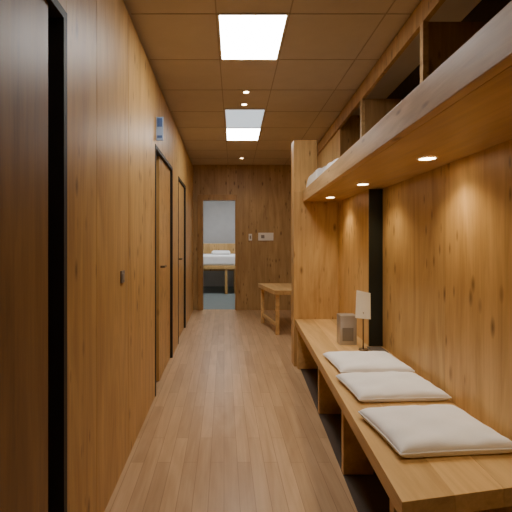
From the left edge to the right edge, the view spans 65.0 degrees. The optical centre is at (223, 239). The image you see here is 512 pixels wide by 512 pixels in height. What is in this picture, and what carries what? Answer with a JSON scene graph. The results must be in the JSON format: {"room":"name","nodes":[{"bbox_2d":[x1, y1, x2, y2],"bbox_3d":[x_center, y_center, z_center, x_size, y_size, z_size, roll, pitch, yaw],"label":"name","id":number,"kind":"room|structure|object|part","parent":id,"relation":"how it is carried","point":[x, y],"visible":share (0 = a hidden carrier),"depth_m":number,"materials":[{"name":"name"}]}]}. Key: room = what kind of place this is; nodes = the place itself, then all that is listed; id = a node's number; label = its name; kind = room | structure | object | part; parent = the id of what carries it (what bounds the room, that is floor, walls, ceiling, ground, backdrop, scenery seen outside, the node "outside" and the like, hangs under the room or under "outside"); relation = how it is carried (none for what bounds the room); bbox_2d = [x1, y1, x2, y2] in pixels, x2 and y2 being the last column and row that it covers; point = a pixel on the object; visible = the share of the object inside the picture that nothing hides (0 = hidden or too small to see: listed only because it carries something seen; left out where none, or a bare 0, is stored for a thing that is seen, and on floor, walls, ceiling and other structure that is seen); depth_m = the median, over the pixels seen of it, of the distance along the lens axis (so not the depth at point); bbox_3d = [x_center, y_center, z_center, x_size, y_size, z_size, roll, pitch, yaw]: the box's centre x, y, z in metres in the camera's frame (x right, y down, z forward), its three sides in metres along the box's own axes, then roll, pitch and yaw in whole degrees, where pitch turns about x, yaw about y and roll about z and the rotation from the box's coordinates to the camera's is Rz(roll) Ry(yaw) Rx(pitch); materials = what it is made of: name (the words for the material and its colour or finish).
{"room":"spa changing room","nodes":[
{"label":"spa changing room","id":0,"kind":"room"},
{"bbox_2d":[58,0,192,511],"bbox_3d":[-0.750,-0.045,2.570,0.400,2.590,9.140,0,0,0],"label":"wall","id":1,"kind":"structure","parent":0,"point":[115,98],"depth_m":1.94,"materials":[{"name":"brown wood"}]},
{"bbox_2d":[0,0,47,511],"bbox_3d":[-0.604,0.242,0.485,0.083,2.000,1.590,0,0,0],"label":"leaf","id":2,"kind":"object","parent":1,"relation":"attached to","point":[23,23],"visible":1,"depth_m":1.12,"materials":[{"name":"brown wood"}]},
{"bbox_2d":[46,0,66,511],"bbox_3d":[-0.601,0.231,0.522,0.109,2.038,1.743,0,0,0],"label":"frame","id":3,"kind":"object","parent":1,"relation":"attached to","point":[57,16],"visible":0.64,"depth_m":1.36,"materials":[{"name":"black metal"}]},
{"bbox_2d":[120,270,124,282],"bbox_3d":[-0.544,0.198,2.155,0.010,0.065,0.070,0,0,0],"label":"switch plate","id":4,"kind":"object","parent":1,"relation":"attached to","point":[122,273],"visible":1,"depth_m":2.14,"materials":[{"name":"grey plastic"}]},
{"bbox_2d":[156,117,162,140],"bbox_3d":[-0.522,-0.905,3.255,0.054,0.190,0.015,0,0,0],"label":"door sign","id":5,"kind":"object","parent":1,"relation":"attached to","point":[159,120],"visible":1,"depth_m":3.25,"materials":[{"name":"white plastic"}]},
{"bbox_2d":[156,156,169,380],"bbox_3d":[-0.608,0.252,3.875,0.075,1.980,0.710,0,0,0],"label":"leaf","id":6,"kind":"object","parent":1,"relation":"attached to","point":[162,171],"visible":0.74,"depth_m":3.71,"materials":[{"name":"brown wood"}]},
{"bbox_2d":[155,144,172,396],"bbox_3d":[-0.601,0.241,3.730,0.109,2.018,1.078,0,0,0],"label":"frame","id":7,"kind":"object","parent":1,"relation":"attached to","point":[158,152],"visible":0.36,"depth_m":4.24,"materials":[{"name":"black metal"}]},
{"bbox_2d":[179,182,183,336],"bbox_3d":[-0.608,0.252,5.320,0.075,1.980,0.720,0,0,0],"label":"leaf","id":8,"kind":"object","parent":1,"relation":"attached to","point":[181,189],"visible":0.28,"depth_m":5.37,"materials":[{"name":"brown wood"}]},
{"bbox_2d":[178,176,185,343],"bbox_3d":[-0.601,0.241,5.260,0.109,2.018,0.918,0,0,0],"label":"frame","id":9,"kind":"object","parent":1,"relation":"attached to","point":[179,179],"visible":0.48,"depth_m":5.69,"materials":[{"name":"black metal"}]},
{"bbox_2d":[203,201,234,285],"bbox_3d":[0.150,-0.045,9.080,3.700,2.590,3.640,0,0,0],"label":"wall","id":10,"kind":"structure","parent":0,"point":[218,216],"depth_m":10.80,"materials":[{"name":"white paint"}]},
{"bbox_2d":[105,286,357,511],"bbox_3d":[0.150,1.300,4.400,3.500,0.100,12.800,0,0,0],"label":"floor","id":11,"kind":"structure","parent":0,"point":[231,424],"depth_m":2.60,"materials":[{"name":"laminate"}]},
{"bbox_2d":[203,243,234,293],"bbox_3d":[0.400,0.670,9.825,2.600,1.160,1.250,0,0,0],"label":"bed","id":12,"kind":"object","parent":11,"relation":"on","point":[216,256],"visible":0.3,"depth_m":9.25,"materials":[{"name":"brown wood"}]},
{"bbox_3d":[0.350,0.470,9.700,2.500,0.240,1.000,0,0,0],"label":"mattress","id":13,"kind":"part","parent":12,"relation":"part of","materials":[{"name":"white fabric"}]},
{"bbox_2d":[211,250,229,254],"bbox_3d":[-0.075,0.305,9.825,0.450,0.090,0.650,0,0,0],"label":"pillow","id":14,"kind":"object","parent":12,"relation":"on","point":[215,252],"depth_m":9.51,"materials":[{"name":"white fabric"}]},
{"bbox_2d":[258,283,290,334],"bbox_3d":[0.920,0.955,5.685,0.799,0.590,0.930,0,0,0],"label":"side table","id":15,"kind":"object","parent":11,"relation":"on","point":[277,289],"visible":0.57,"depth_m":5.51,"materials":[{"name":"brown wood"}]},
{"bbox_2d":[291,140,337,365],"bbox_3d":[0.910,0.130,4.026,0.440,2.240,0.148,0,0,0],"label":"partition wall","id":16,"kind":"structure","parent":11,"relation":"on","point":[314,225],"depth_m":3.95,"materials":[{"name":"brown wood"}]},
{"bbox_2d":[301,366,389,511],"bbox_3d":[0.804,1.248,1.025,0.478,0.005,5.891,0,0,4],"label":"floor strip","id":17,"kind":"object","parent":11,"relation":"on","point":[368,494],"depth_m":2.08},
{"bbox_2d":[295,319,511,511],"bbox_3d":[0.878,1.012,2.570,0.522,0.464,2.796,0,0,4],"label":"bench","id":18,"kind":"object","parent":17,"relation":"on","point":[461,483],"visible":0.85,"depth_m":1.42,"materials":[{"name":"brown wood"}]},
{"bbox_2d":[337,313,356,344],"bbox_3d":[0.923,0.670,3.011,0.123,0.220,0.098,0,0,0],"label":"dispenser","id":19,"kind":"object","parent":18,"relation":"on","point":[346,322],"visible":0.98,"depth_m":2.96,"materials":[{"name":"metal"}]},
{"bbox_2d":[355,290,370,350],"bbox_3d":[0.985,0.569,2.830,0.112,0.422,0.064,0,0,0],"label":"display stand","id":20,"kind":"object","parent":18,"relation":"on","point":[363,299],"visible":0.95,"depth_m":2.83,"materials":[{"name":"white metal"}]},
{"bbox_2d":[323,351,414,372],"bbox_3d":[0.880,0.748,2.485,0.437,0.064,0.367,0,0,-2],"label":"seat cushion","id":21,"kind":"object","parent":18,"relation":"on","point":[344,361],"visible":0.92,"depth_m":2.39,"materials":[{"name":"fabric"}]},
{"bbox_2d":[367,347,388,352],"bbox_3d":[1.070,0.771,2.790,0.100,0.018,0.140,0,0,0],"label":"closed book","id":22,"kind":"object","parent":18,"relation":"on","point":[368,348],"visible":0.57,"depth_m":2.79,"materials":[{"name":"white paper"}]},
{"bbox_2d":[336,371,451,401],"bbox_3d":[0.858,0.747,2.075,0.457,0.065,0.337,0,0,-3],"label":"seat cushion","id":23,"kind":"object","parent":18,"relation":"on","point":[390,386],"visible":1,"depth_m":1.98,"materials":[{"name":"fabric"}]},
{"bbox_2d":[358,404,511,457],"bbox_3d":[0.828,0.741,1.600,0.452,0.076,0.357,0,0,-5],"label":"seat cushion","id":24,"kind":"object","parent":18,"relation":"on","point":[436,430],"visible":1,"depth_m":1.50,"materials":[{"name":"fabric"}]},
{"bbox_2d":[193,165,290,309],"bbox_3d":[0.500,-0.045,7.200,2.900,2.590,0.120,0,0,0],"label":"wall","id":25,"kind":"structure","parent":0,"point":[263,192],"depth_m":7.14,"materials":[{"name":"brown wood"}]},
{"bbox_2d":[198,195,236,309],"bbox_3d":[-0.117,0.220,7.200,0.705,2.060,0.160,0,0,0],"label":"trim","id":26,"kind":"structure","parent":25,"relation":"attached to","point":[201,198],"depth_m":7.12,"materials":[{"name":"brown wood"}]},
{"bbox_2d":[258,233,272,240],"bbox_3d":[0.745,-0.060,7.128,0.270,0.140,0.022,0,0,0],"label":"wall control panel","id":27,"kind":"object","parent":25,"relation":"attached to","point":[261,236],"depth_m":7.12,"materials":[{"name":"white plastic"}]},
{"bbox_2d":[123,0,480,164],"bbox_3d":[0.500,-1.390,2.630,2.900,0.100,9.260,0,0,0],"label":"ceiling","id":28,"kind":"structure","parent":0,"point":[185,85],"depth_m":3.04,"materials":[{"name":"wood"}]},
{"bbox_2d":[226,128,260,140],"bbox_3d":[0.239,-1.336,5.070,0.440,0.008,0.590,0,0,0],"label":"frame","id":29,"kind":"object","parent":28,"relation":"attached to","point":[226,128],"visible":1,"depth_m":5.00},
{"bbox_2d":[227,129,259,139],"bbox_3d":[0.239,-1.337,5.070,0.415,0.004,0.566,0,0,0],"label":"diffuser","id":30,"kind":"object","parent":29,"relation":"attached to","point":[232,134],"visible":1,"depth_m":5.06,"materials":[{"name":"white plastic"}]},
{"bbox_2d":[224,109,265,127],"bbox_3d":[0.223,-1.336,4.423,0.442,0.008,0.685,0,0,0],"label":"frame","id":31,"kind":"object","parent":28,"relation":"attached to","point":[224,109],"visible":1,"depth_m":4.10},
{"bbox_2d":[225,110,263,127],"bbox_3d":[0.223,-1.337,4.423,0.418,0.004,0.661,0,0,0],"label":"diffuser","id":32,"kind":"object","parent":31,"relation":"attached to","point":[234,118],"visible":1,"depth_m":4.39,"materials":[{"name":"white plastic"}]},
{"bbox_2d":[217,13,288,59],"bbox_3d":[0.179,-1.336,2.663,0.440,0.008,0.605,0,0,0],"label":"frame","id":33,"kind":"object","parent":28,"relation":"attached to","point":[218,14],"visible":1,"depth_m":2.48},
{"bbox_2d":[219,15,286,58],"bbox_3d":[0.179,-1.337,2.663,0.416,0.004,0.581,0,0,0],"label":"diffuser","id":34,"kind":"object","parent":33,"relation":"attached to","point":[242,36],"visible":1,"depth_m":2.61,"materials":[{"name":"white plastic"}]},
{"bbox_2d":[131,0,411,164],"bbox_3d":[0.420,-1.339,2.620,1.941,0.002,9.040,0,0,0],"label":"grid","id":35,"kind":"object","parent":28,"relation":"attached to","point":[215,13],"depth_m":2.95,"materials":[{"name":"brown metal"}]},
{"bbox_2d":[338,189,382,345],"bbox_3d":[1.145,0.203,3.439,0.099,1.151,1.027,0,0,4],"label":"wall","id":36,"kind":"structure","parent":0,"point":[360,216],"depth_m":3.05,"materials":[{"name":"brown wood"}]},
{"bbox_2d":[317,0,511,391],"bbox_3d":[1.341,-0.045,2.580,0.399,2.590,9.163,0,0,4],"label":"wall","id":37,"kind":"structure","parent":0,"point":[414,206],"depth_m":2.37,"materials":[{"name":"brown wood"}]},
{"bbox_2d":[317,0,445,155],"bbox_3d":[1.131,-1.270,2.570,0.589,0.139,8.940,0,0,0],"label":"trim header","id":38,"kind":"object","parent":37,"relation":"attached to","point":[424,11],"depth_m":2.76,"materials":[{"name":"brown wood"}]},
{"bbox_2d":[303,1,511,201],"bbox_3d":[0.977,-0.430,1.025,0.764,0.110,5.909,0,0,4],"label":"shelf","id":39,"kind":"object","parent":37,"relation":"attached to","point":[462,109],"visible":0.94,"depth_m":1.33,"materials":[{"name":"brown wood"}]},
{"bbox_2d":[306,166,325,187],"bbox_3d":[0.940,-0.553,3.740,0.260,0.265,0.340,0,0,-3],"label":"pillow","id":40,"kind":"object","parent":39,"relation":"on","point":[319,171],"visible":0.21,"depth_m":3.67,"materials":[{"name":"white fabric"}]},
{"bbox_2d":[323,158,337,171],"bbox_3d":[0.985,-0.536,3.250,0.340,0.230,0.460,0,0,6],"label":"pillow","id":41,"kind":"object","parent":39,"relation":"on","point":[332,162],"visible":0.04,"depth_m":3.16,"materials":[{"name":"white fabric"}]},
{"bbox_2d":[417,156,437,160],"bbox_3d":[0.930,-0.372,1.830,0.090,0.004,0.090,0,0,0],"label":"recessed light","id":42,"kind":"object","parent":39,"relation":"attached to","point":[426,158],"visible":1,"depth_m":1.83,"materials":[{"name":"beige"}]},
{"bbox_2d":[360,21,483,137],"bbox_3d":[1.260,-0.810,2.163,0.339,0.779,2.561,0,0,4],"label":"divider","id":43,"kind":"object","parent":37,"relation":"attached to","point":[439,41],"depth_m":2.20,"materials":[{"name":"brown wood"}]},
{"bbox_2d":[445,140,511,511],"bbox_3d":[1.119,0.430,1.574,0.079,1.640,0.855,0,0,4],"label":"wall","id":44,"kind":"structure","parent":0,"point":[478,186],"depth_m":1.69,"materials":[{"name":"brown wood"}]}
]}

